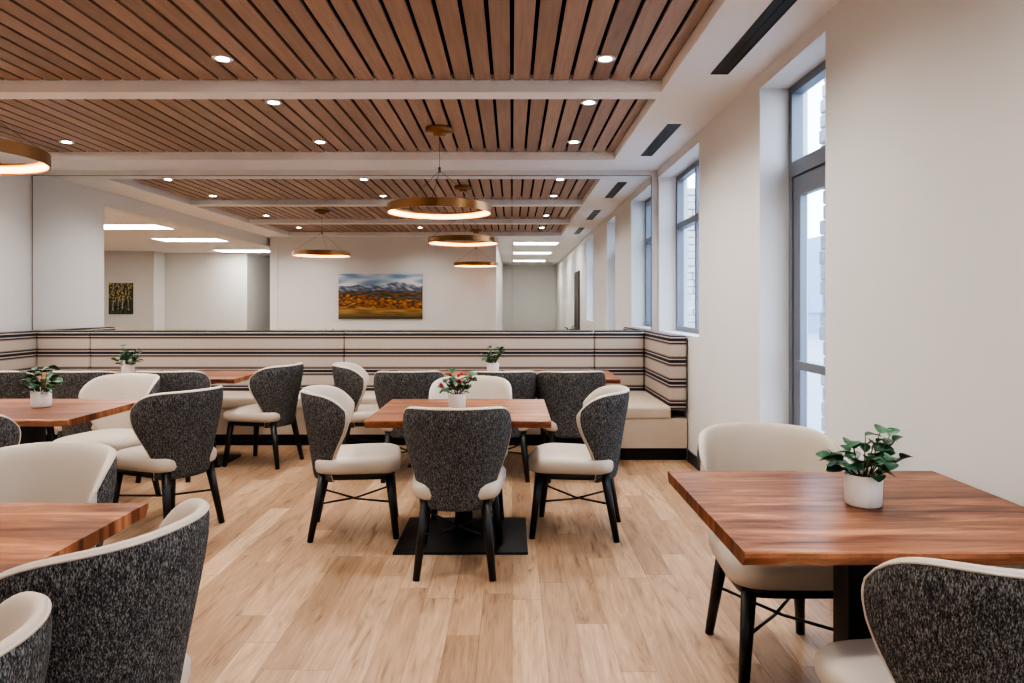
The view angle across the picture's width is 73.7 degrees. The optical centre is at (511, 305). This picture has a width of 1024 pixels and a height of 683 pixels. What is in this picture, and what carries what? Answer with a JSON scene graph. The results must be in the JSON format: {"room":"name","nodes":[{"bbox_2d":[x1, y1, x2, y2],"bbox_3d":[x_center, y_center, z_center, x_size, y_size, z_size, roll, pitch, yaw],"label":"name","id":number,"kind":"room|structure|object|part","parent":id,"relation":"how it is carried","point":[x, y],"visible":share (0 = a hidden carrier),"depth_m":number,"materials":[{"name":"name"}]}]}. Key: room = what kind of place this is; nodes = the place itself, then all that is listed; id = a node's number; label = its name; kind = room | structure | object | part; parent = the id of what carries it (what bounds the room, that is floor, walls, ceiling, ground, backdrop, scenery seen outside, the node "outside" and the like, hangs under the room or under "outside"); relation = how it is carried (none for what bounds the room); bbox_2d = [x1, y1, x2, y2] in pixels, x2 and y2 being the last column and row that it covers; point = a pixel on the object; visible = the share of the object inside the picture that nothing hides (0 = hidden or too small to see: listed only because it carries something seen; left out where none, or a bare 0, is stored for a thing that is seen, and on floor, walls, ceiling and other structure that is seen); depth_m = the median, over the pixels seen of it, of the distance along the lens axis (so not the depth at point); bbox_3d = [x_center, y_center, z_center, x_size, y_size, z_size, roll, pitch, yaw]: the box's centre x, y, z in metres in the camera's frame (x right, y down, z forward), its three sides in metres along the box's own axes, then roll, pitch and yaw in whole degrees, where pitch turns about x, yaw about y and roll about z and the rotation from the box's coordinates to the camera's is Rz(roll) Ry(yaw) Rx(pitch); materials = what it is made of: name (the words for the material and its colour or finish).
{"room":"eatery","nodes":[
{"label":"eatery","id":0,"kind":"room"},
{"bbox_2d":[0,162,30,331],"bbox_3d":[-5.205,-0.190,6.607,0.150,3.100,1.335,0,0,0],"label":"wall","id":1,"kind":"structure","parent":0,"point":[15,190],"depth_m":7.04,"materials":[{"name":"white paint"}]},
{"bbox_2d":[31,170,656,331],"bbox_3d":[-5.575,-0.190,7.350,14.850,3.100,0.150,0,0,0],"label":"wall","id":2,"kind":"structure","parent":0,"point":[653,173],"depth_m":7.27,"materials":[{"name":"white paint"}]},
{"bbox_2d":[32,175,651,329],"bbox_3d":[-1.810,-0.567,7.268,6.592,1.645,0.014,0,0,0],"label":"wall mirror","id":3,"kind":"object","parent":2,"relation":"attached to","point":[110,252],"visible":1,"depth_m":7.26,"materials":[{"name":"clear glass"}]},
{"bbox_3d":[-3.795,-0.564,7.268,2.607,1.640,0.010,0,0,0],"label":"panel","id":4,"kind":"part","parent":3,"relation":"part of","materials":[{"name":"mirror"}]},
{"bbox_3d":[-1.245,-0.564,7.268,2.487,1.640,0.010,0,0,0],"label":"panel","id":5,"kind":"part","parent":3,"relation":"part of","materials":[{"name":"mirror"}]},
{"bbox_3d":[0.740,-0.564,7.268,1.477,1.640,0.010,0,0,0],"label":"panel","id":6,"kind":"part","parent":3,"relation":"part of","materials":[{"name":"mirror"}]},
{"bbox_2d":[0,0,839,169],"bbox_3d":[-5.575,-1.500,-1.363,14.850,0.480,17.275,0,0,0],"label":"ceiling","id":7,"kind":"structure","parent":0,"point":[690,97],"depth_m":6.00,"materials":[{"name":"white paint"}]},
{"bbox_2d":[0,123,50,174],"bbox_3d":[-3.020,-1.155,3.680,0.890,0.729,0.890,0,0,0],"label":"ring pendant light","id":8,"kind":"object","parent":7,"relation":"hanging from","point":[42,164],"visible":1,"depth_m":3.81,"materials":[{"name":"gold metal"}]},
{"bbox_2d":[0,163,48,172],"bbox_3d":[-3.020,-0.817,3.680,0.866,0.036,0.866,0,0,0],"label":"diffuser","id":9,"kind":"object","parent":8,"relation":"attached to","point":[4,167],"depth_m":4.07,"materials":[{"name":"white plastic"}]},
{"bbox_2d":[59,140,74,143],"bbox_3d":[-4.130,-1.523,6.330,0.128,0.014,0.128,0,0,0],"label":"recessed light","id":10,"kind":"object","parent":7,"relation":"in","point":[60,141],"visible":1,"depth_m":6.33,"materials":[{"name":"beige plastic"}]},
{"bbox_2d":[211,55,233,62],"bbox_3d":[-1.780,-1.523,4.200,0.128,0.014,0.128,0,0,0],"label":"recessed light","id":11,"kind":"object","parent":7,"relation":"in","point":[219,58],"visible":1,"depth_m":4.19,"materials":[{"name":"beige plastic"}]},
{"bbox_2d":[265,100,282,104],"bbox_3d":[-1.780,-1.523,5.100,0.128,0.014,0.128,0,0,0],"label":"recessed light","id":12,"kind":"object","parent":7,"relation":"in","point":[270,102],"visible":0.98,"depth_m":5.09,"materials":[{"name":"beige"}]},
{"bbox_2d":[313,140,326,143],"bbox_3d":[-1.780,-1.523,6.330,0.128,0.014,0.128,0,0,0],"label":"recessed light","id":13,"kind":"object","parent":7,"relation":"in","point":[316,141],"visible":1,"depth_m":6.33,"materials":[{"name":"beige plastic"}]},
{"bbox_2d":[0,74,660,98],"bbox_3d":[-1.796,-1.567,4.690,5.608,0.245,0.160,0,0,0],"label":"beam","id":14,"kind":"structure","parent":7,"relation":"attached to","point":[9,89],"depth_m":4.61,"materials":[{"name":"white paint"}]},
{"bbox_2d":[0,0,712,151],"bbox_3d":[-1.786,-1.529,3.600,5.576,0.018,6.272,0,0,0],"label":"ceiling slats","id":15,"kind":"object","parent":7,"relation":"attached to","point":[40,39],"depth_m":4.29,"materials":[{"name":"brown wood"}]},
{"bbox_2d":[145,0,695,147],"bbox_3d":[-1.796,-1.577,3.600,5.608,0.025,6.300,0,0,0],"label":"ceiling backer","id":16,"kind":"structure","parent":7,"relation":"attached to","point":[486,7],"depth_m":4.18,"materials":[{"name":"black paint"}]},
{"bbox_2d":[387,125,491,219],"bbox_3d":[-0.620,-1.155,5.840,0.890,0.729,0.890,0,0,0],"label":"ring pendant light","id":17,"kind":"object","parent":7,"relation":"hanging from","point":[439,131],"visible":1,"depth_m":5.76,"materials":[{"name":"gold metal"}]},
{"bbox_2d":[388,209,489,218],"bbox_3d":[-0.620,-0.817,5.840,0.866,0.036,0.866,0,0,0],"label":"diffuser","id":18,"kind":"object","parent":17,"relation":"attached to","point":[481,213],"depth_m":6.18,"materials":[{"name":"white plastic"}]},
{"bbox_2d":[567,140,580,143],"bbox_3d":[0.575,-1.523,6.330,0.128,0.014,0.128,0,0,0],"label":"recessed light","id":19,"kind":"object","parent":7,"relation":"in","point":[568,141],"visible":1,"depth_m":6.33,"materials":[{"name":"beige"}]},
{"bbox_2d":[580,99,597,104],"bbox_3d":[0.575,-1.523,5.100,0.128,0.014,0.128,0,0,0],"label":"recessed light","id":20,"kind":"object","parent":7,"relation":"in","point":[586,102],"visible":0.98,"depth_m":5.09,"materials":[{"name":"beige plastic"}]},
{"bbox_2d":[595,54,615,62],"bbox_3d":[0.575,-1.523,4.200,0.128,0.014,0.128,0,0,0],"label":"recessed light","id":21,"kind":"object","parent":7,"relation":"in","point":[604,58],"visible":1,"depth_m":4.19,"materials":[{"name":"beige plastic"}]},
{"bbox_2d":[641,124,680,155],"bbox_3d":[1.290,-1.443,5.990,0.110,0.004,1.140,0,0,0],"label":"ceiling vent","id":22,"kind":"object","parent":7,"relation":"in","point":[669,129],"visible":1,"depth_m":5.92,"materials":[{"name":"black metal"}]},
{"bbox_2d":[710,0,796,74],"bbox_3d":[1.290,-1.443,3.675,0.110,0.004,1.150,0,0,0],"label":"ceiling vent","id":23,"kind":"object","parent":7,"relation":"in","point":[776,9],"visible":1,"depth_m":3.63,"materials":[{"name":"black metal"}]},
{"bbox_2d":[103,445,832,682],"bbox_3d":[-5.575,1.410,-1.312,14.850,0.100,17.375,0,0,0],"label":"floor","id":24,"kind":"structure","parent":0,"point":[273,605],"depth_m":3.21,"materials":[{"name":"brown wood"}]},
{"bbox_2d":[0,414,20,447],"bbox_3d":[-2.720,0.929,3.405,0.573,0.870,0.600,0,0,0],"label":"dining chair","id":25,"kind":"object","parent":24,"relation":"on","point":[10,432],"visible":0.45,"depth_m":3.32,"materials":[{"name":"grey fabric"}]},
{"bbox_2d":[0,591,51,682],"bbox_3d":[-1.035,0.929,0.998,0.600,0.870,0.573,0,0,6],"label":"dining chair","id":26,"kind":"object","parent":24,"relation":"on","point":[25,617],"visible":1,"depth_m":1.08,"materials":[{"name":"beige fabric"}]},
{"bbox_2d":[0,371,55,441],"bbox_3d":[-4.051,0.929,5.485,0.573,0.870,0.600,0,0,1],"label":"dining chair","id":27,"kind":"object","parent":24,"relation":"on","point":[9,380],"visible":0.2,"depth_m":5.28,"materials":[{"name":"grey fabric"}]},
{"bbox_2d":[0,441,116,548],"bbox_3d":[-1.618,0.929,2.205,0.573,0.870,0.600,0,0,6],"label":"dining chair","id":28,"kind":"object","parent":24,"relation":"on","point":[60,471],"visible":0.38,"depth_m":2.42,"materials":[{"name":"beige leather"}]},
{"bbox_2d":[0,399,139,443],"bbox_3d":[-2.820,0.980,4.010,0.960,0.760,0.837,0,0,0],"label":"dining table","id":29,"kind":"object","parent":24,"relation":"on","point":[32,422],"visible":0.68,"depth_m":3.96,"materials":[{"name":"brown wood"}]},
{"bbox_2d":[16,365,63,407],"bbox_3d":[-2.780,0.476,4.061,0.233,0.247,0.272,0,0,0],"label":"potted plant","id":30,"kind":"object","parent":29,"relation":"on","point":[39,398],"visible":1,"depth_m":4.03,"materials":[{"name":"green plant"}]},
{"bbox_3d":[-2.800,0.551,4.060,0.108,0.095,0.108,0,0,0],"label":"pot","id":31,"kind":"part","parent":30,"relation":"part of","materials":[{"name":"white ceramic"}]},
{"bbox_2d":[0,502,148,572],"bbox_3d":[-1.590,0.980,1.670,0.960,0.760,0.837,0,0,0],"label":"dining table","id":32,"kind":"object","parent":24,"relation":"on","point":[30,531],"visible":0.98,"depth_m":1.86,"materials":[{"name":"brown wood"}]},
{"bbox_2d":[51,371,117,438],"bbox_3d":[-3.361,0.929,5.485,0.573,0.870,0.600,0,0,2],"label":"dining chair","id":33,"kind":"object","parent":24,"relation":"on","point":[73,382],"visible":0.29,"depth_m":5.21,"materials":[{"name":"grey fabric"}]},
{"bbox_2d":[33,370,161,383],"bbox_3d":[-3.745,0.980,5.976,0.970,0.760,0.768,0,0,0],"label":"dining table","id":34,"kind":"object","parent":24,"relation":"on","point":[43,376],"visible":0.06,"depth_m":6.16,"materials":[{"name":"brown wood"}]},
{"bbox_2d":[110,344,143,373],"bbox_3d":[-3.412,0.469,6.085,0.256,0.261,0.254,0,0,0],"label":"potted plant","id":35,"kind":"object","parent":34,"relation":"on","point":[126,367],"visible":0.96,"depth_m":6.05,"materials":[{"name":"green plant"}]},
{"bbox_3d":[-3.420,0.551,6.080,0.108,0.095,0.108,0,0,0],"label":"pot","id":36,"kind":"part","parent":35,"relation":"part of","materials":[{"name":"white ceramic"}]},
{"bbox_2d":[0,498,209,682],"bbox_3d":[-1.045,0.929,1.616,0.600,0.870,0.573,0,0,14],"label":"dining chair","id":37,"kind":"object","parent":24,"relation":"on","point":[123,611],"visible":0.94,"depth_m":1.45,"materials":[{"name":"grey fabric"}]},
{"bbox_2d":[53,373,160,494],"bbox_3d":[-2.777,0.929,4.735,0.573,0.870,0.600,0,0,12],"label":"dining chair","id":38,"kind":"object","parent":24,"relation":"on","point":[116,431],"visible":0.55,"depth_m":4.89,"materials":[{"name":"beige leather"}]},
{"bbox_2d":[113,385,224,523],"bbox_3d":[-2.107,0.929,4.213,0.600,0.870,0.573,0,0,26],"label":"dining chair","id":39,"kind":"object","parent":24,"relation":"on","point":[176,431],"visible":0.98,"depth_m":4.02,"materials":[{"name":"grey fabric"}]},
{"bbox_2d":[135,370,217,482],"bbox_3d":[-2.700,0.929,5.485,0.573,0.870,0.600,0,0,-2],"label":"dining chair","id":40,"kind":"object","parent":24,"relation":"on","point":[170,381],"visible":0.2,"depth_m":5.25,"materials":[{"name":"grey fabric"}]},
{"bbox_2d":[194,370,256,466],"bbox_3d":[-2.760,0.980,5.975,0.960,0.760,0.764,0,0,0],"label":"dining table","id":41,"kind":"object","parent":24,"relation":"on","point":[220,376],"visible":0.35,"depth_m":5.93,"materials":[{"name":"brown wood"}]},
{"bbox_3d":[-2.760,1.353,5.975,0.600,0.014,0.450,0,0,0],"label":"plate","id":42,"kind":"part","parent":41,"relation":"part of","materials":[{"name":"black metal"}]},
{"bbox_2d":[222,362,303,469],"bbox_3d":[-2.125,0.929,5.926,0.600,0.870,0.573,0,0,14],"label":"dining chair","id":43,"kind":"object","parent":24,"relation":"on","point":[275,390],"visible":1,"depth_m":5.73,"materials":[{"name":"grey fabric"}]},
{"bbox_2d":[0,331,686,459],"bbox_3d":[-1.790,0.810,6.609,6.660,1.100,1.299,0,0,0],"label":"bench","id":44,"kind":"object","parent":24,"relation":"on","point":[652,364],"visible":0.38,"depth_m":7.11,"materials":[{"name":"fabric"}]},
{"bbox_2d":[0,331,37,373],"bbox_3d":[-5.043,0.590,6.609,0.155,0.660,1.299,0,0,0],"label":"cushion","id":45,"kind":"object","parent":44,"relation":"on","point":[18,349],"depth_m":6.88,"materials":[{"name":"fabric"}]},
{"bbox_2d":[37,331,91,389],"bbox_3d":[-4.680,0.590,7.184,0.556,0.660,0.149,0,0,0],"label":"cushion","id":46,"kind":"object","parent":44,"relation":"on","point":[67,350],"depth_m":7.11,"materials":[{"name":"fabric"}]},
{"bbox_2d":[91,331,345,390],"bbox_3d":[-3.075,0.590,7.184,2.646,0.660,0.149,0,0,0],"label":"cushion","id":47,"kind":"object","parent":44,"relation":"on","point":[162,350],"depth_m":7.11,"materials":[{"name":"fabric"}]},
{"bbox_2d":[221,391,301,408],"bbox_3d":[-2.475,0.943,6.870,1.446,0.115,0.500,0,0,0],"label":"seat cushion","id":48,"kind":"object","parent":44,"relation":"on","point":[231,399],"depth_m":6.62,"materials":[{"name":"beige fabric"}]},
{"bbox_2d":[359,391,376,404],"bbox_3d":[-1.075,0.943,6.870,1.346,0.115,0.500,0,0,0],"label":"seat cushion","id":49,"kind":"object","parent":44,"relation":"on","point":[369,397],"depth_m":6.62,"materials":[{"name":"beige fabric"}]},
{"bbox_2d":[345,331,593,390],"bbox_3d":[-0.445,0.590,7.184,2.606,0.660,0.149,0,0,0],"label":"cushion","id":50,"kind":"object","parent":44,"relation":"on","point":[374,351],"depth_m":7.11,"materials":[{"name":"fabric"}]},
{"bbox_2d":[594,331,643,390],"bbox_3d":[1.120,0.590,7.184,0.516,0.660,0.149,0,0,0],"label":"cushion","id":51,"kind":"object","parent":44,"relation":"on","point":[620,353],"depth_m":7.11,"materials":[{"name":"fabric"}]},
{"bbox_2d":[626,391,670,418],"bbox_3d":[1.160,0.943,6.555,0.480,0.115,1.130,0,0,0],"label":"seat cushion","id":52,"kind":"object","parent":44,"relation":"on","point":[642,404],"depth_m":6.01,"materials":[{"name":"beige fabric"}]},
{"bbox_2d":[643,331,686,409],"bbox_3d":[1.463,0.590,6.627,0.155,0.660,1.264,0,0,0],"label":"cushion","id":53,"kind":"object","parent":44,"relation":"on","point":[664,354],"depth_m":6.16,"materials":[{"name":"fabric"}]},
{"bbox_2d":[301,385,400,542],"bbox_3d":[-0.975,0.929,4.158,0.600,0.870,0.573,0,0,-10],"label":"dining chair","id":54,"kind":"object","parent":24,"relation":"on","point":[328,411],"visible":1,"depth_m":3.95,"materials":[{"name":"beige leather"}]},
{"bbox_2d":[332,362,398,445],"bbox_3d":[-1.255,0.929,5.928,0.600,0.870,0.573,0,0,-10],"label":"dining chair","id":55,"kind":"object","parent":24,"relation":"on","point":[351,378],"visible":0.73,"depth_m":5.70,"materials":[{"name":"grey fabric"}]},
{"bbox_2d":[374,370,443,482],"bbox_3d":[-0.819,0.929,5.485,0.573,0.870,0.600,0,0,-4],"label":"dining chair","id":56,"kind":"object","parent":24,"relation":"on","point":[388,385],"visible":0.5,"depth_m":5.23,"materials":[{"name":"grey fabric"}]},
{"bbox_2d":[408,370,499,466],"bbox_3d":[-0.580,0.980,5.976,0.960,0.760,0.768,0,0,0],"label":"dining table","id":57,"kind":"object","parent":24,"relation":"on","point":[455,373],"visible":0.11,"depth_m":6.16,"materials":[{"name":"brown wood"}]},
{"bbox_2d":[479,346,504,370],"bbox_3d":[-0.176,0.478,6.088,0.246,0.243,0.246,0,0,-23],"label":"potted plant","id":58,"kind":"object","parent":57,"relation":"on","point":[491,366],"visible":0.91,"depth_m":6.04,"materials":[{"name":"green plant"}]},
{"bbox_3d":[-0.170,0.551,6.080,0.108,0.095,0.108,0,0,0],"label":"pot","id":59,"kind":"part","parent":58,"relation":"part of","materials":[{"name":"white ceramic"}]},
{"bbox_2d":[364,399,550,554],"bbox_3d":[-0.282,0.980,3.978,0.975,0.760,0.855,0,0,0],"label":"dining table","id":60,"kind":"object","parent":24,"relation":"on","point":[525,413],"visible":0.52,"depth_m":3.96,"materials":[{"name":"brown wood"}]},
{"bbox_2d":[437,368,476,407],"bbox_3d":[-0.318,0.483,3.982,0.233,0.232,0.244,0,0,0],"label":"potted plant","id":61,"kind":"object","parent":60,"relation":"on","point":[456,399],"visible":0.95,"depth_m":3.95,"materials":[{"name":"green plant"}]},
{"bbox_3d":[-0.320,0.554,3.980,0.103,0.090,0.103,0,0,0],"label":"pot","id":62,"kind":"part","parent":61,"relation":"part of","materials":[{"name":"white ceramic"}]},
{"bbox_3d":[-0.282,1.353,4.040,0.740,0.014,0.620,0,0,0],"label":"plate","id":63,"kind":"part","parent":60,"relation":"part of","materials":[{"name":"black metal"}]},
{"bbox_2d":[403,406,511,581],"bbox_3d":[-0.285,0.929,3.605,0.573,0.870,0.600,0,0,0],"label":"dining chair","id":64,"kind":"object","parent":24,"relation":"on","point":[457,455],"visible":1,"depth_m":3.38,"materials":[{"name":"grey fabric"}]},
{"bbox_2d":[429,375,511,519],"bbox_3d":[-0.280,0.929,4.575,0.573,0.870,0.600,0,0,0],"label":"dining chair","id":65,"kind":"object","parent":24,"relation":"on","point":[485,387],"visible":0.26,"depth_m":4.76,"materials":[{"name":"beige leather"}]},
{"bbox_2d":[468,370,536,481],"bbox_3d":[-0.079,0.929,5.485,0.573,0.870,0.600,0,0,-3],"label":"dining chair","id":66,"kind":"object","parent":24,"relation":"on","point":[523,383],"visible":0.34,"depth_m":5.26,"materials":[{"name":"grey fabric"}]},
{"bbox_2d":[503,370,620,465],"bbox_3d":[0.405,0.980,5.975,0.970,0.760,0.765,0,0,0],"label":"dining table","id":67,"kind":"object","parent":24,"relation":"on","point":[610,378],"visible":0.09,"depth_m":5.92,"materials":[{"name":"brown wood"}]},
{"bbox_2d":[536,370,605,482],"bbox_3d":[0.461,0.929,5.485,0.573,0.870,0.600,0,0,-2],"label":"dining chair","id":68,"kind":"object","parent":24,"relation":"on","point":[564,393],"visible":0.56,"depth_m":5.24,"materials":[{"name":"grey fabric"}]},
{"bbox_2d":[529,385,629,542],"bbox_3d":[0.415,0.929,4.157,0.600,0.870,0.573,0,0,10],"label":"dining chair","id":69,"kind":"object","parent":24,"relation":"on","point":[601,419],"visible":1,"depth_m":3.95,"materials":[{"name":"beige leather"}]},
{"bbox_2d":[697,422,844,682],"bbox_3d":[1.010,0.929,2.615,0.573,0.870,0.600,0,0,0],"label":"dining chair","id":70,"kind":"object","parent":24,"relation":"on","point":[738,446],"visible":0.4,"depth_m":2.73,"materials":[{"name":"beige leather"}]},
{"bbox_2d":[668,471,1023,641],"bbox_3d":[1.048,0.980,2.075,0.963,0.760,0.830,0,0,0],"label":"dining table","id":71,"kind":"object","parent":24,"relation":"on","point":[761,517],"visible":0.88,"depth_m":1.97,"materials":[{"name":"brown wood"}]},
{"bbox_2d":[815,424,912,508],"bbox_3d":[1.058,0.478,2.070,0.275,0.241,0.249,0,0,-42],"label":"potted plant","id":72,"kind":"object","parent":71,"relation":"on","point":[863,488],"visible":1,"depth_m":2.04,"materials":[{"name":"green plant"}]},
{"bbox_3d":[1.060,0.551,2.060,0.108,0.095,0.108,0,0,0],"label":"pot","id":73,"kind":"part","parent":72,"relation":"part of","materials":[{"name":"white ceramic"}]},
{"bbox_2d":[815,557,1023,682],"bbox_3d":[1.051,0.929,1.555,0.573,0.870,0.600,0,0,-6],"label":"dining chair","id":74,"kind":"object","parent":24,"relation":"on","point":[929,620],"visible":1,"depth_m":1.36,"materials":[{"name":"grey fabric"}]},
{"bbox_2d":[657,0,1023,569],"bbox_3d":[1.700,-0.190,-1.363,0.300,3.100,17.275,0,0,0],"label":"wall","id":75,"kind":"structure","parent":0,"point":[924,99],"depth_m":2.83,"materials":[{"name":"white paint"}]},
{"bbox_2d":[676,159,698,333],"bbox_3d":[1.765,-0.550,6.430,0.080,1.620,1.540,0,0,0],"label":"frame","id":76,"kind":"object","parent":75,"relation":"attached to","point":[681,224],"visible":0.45,"depth_m":7.14,"materials":[{"name":"metal"}]},
{"bbox_2d":[687,450,697,469],"bbox_3d":[1.544,1.310,-1.808,0.012,0.100,15.585,0,0,0],"label":"baseboard","id":77,"kind":"structure","parent":75,"relation":"attached to","point":[691,458],"depth_m":5.82,"materials":[{"name":"black wood"}]},
{"bbox_2d":[789,60,824,424],"bbox_3d":[1.765,0.000,3.823,0.080,2.720,0.894,0,0,0],"label":"door","id":78,"kind":"structure","parent":75,"relation":"in","point":[799,164],"depth_m":4.22,"materials":[{"name":"metal"}]},
{"bbox_2d":[793,164,824,426],"bbox_3d":[1.745,0.280,3.825,0.070,2.140,0.790,0,0,0],"label":"door leaf","id":79,"kind":"structure","parent":78,"relation":"attached to","point":[812,181],"depth_m":4.12,"materials":[{"name":"metal"}]},
{"label":"outside","id":80,"kind":"structure","parent":0,"visible":0},
{"bbox_2d":[808,332,824,432],"bbox_3d":[30.925,1.485,24.000,58.150,0.150,72.000,0,0,0],"label":"ground","id":81,"kind":"structure","parent":80,"point":[815,345],"depth_m":11.96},
{"bbox_2d":[687,188,694,326],"bbox_3d":[3.300,-0.337,12.300,0.471,3.494,0.472,0,0,0],"label":"stone column","id":82,"kind":"structure","parent":81,"relation":"on","point":[690,191],"depth_m":12.08,"materials":[{"name":"white stone"}]},
{"bbox_2d":[808,236,824,332],"bbox_3d":[24.950,-1.115,43.000,18.100,5.050,34.000,0,0,0],"label":"neighbouring building","id":83,"kind":"structure","parent":81,"relation":"on","point":[815,299],"depth_m":36.00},
{"bbox_2d":[819,79,824,433],"bbox_3d":[2.782,-0.337,5.450,0.467,3.494,0.471,0,0,0],"label":"stone column","id":84,"kind":"structure","parent":81,"relation":"on","point":[822,102],"depth_m":5.62,"materials":[{"name":"white stone"}]}
]}

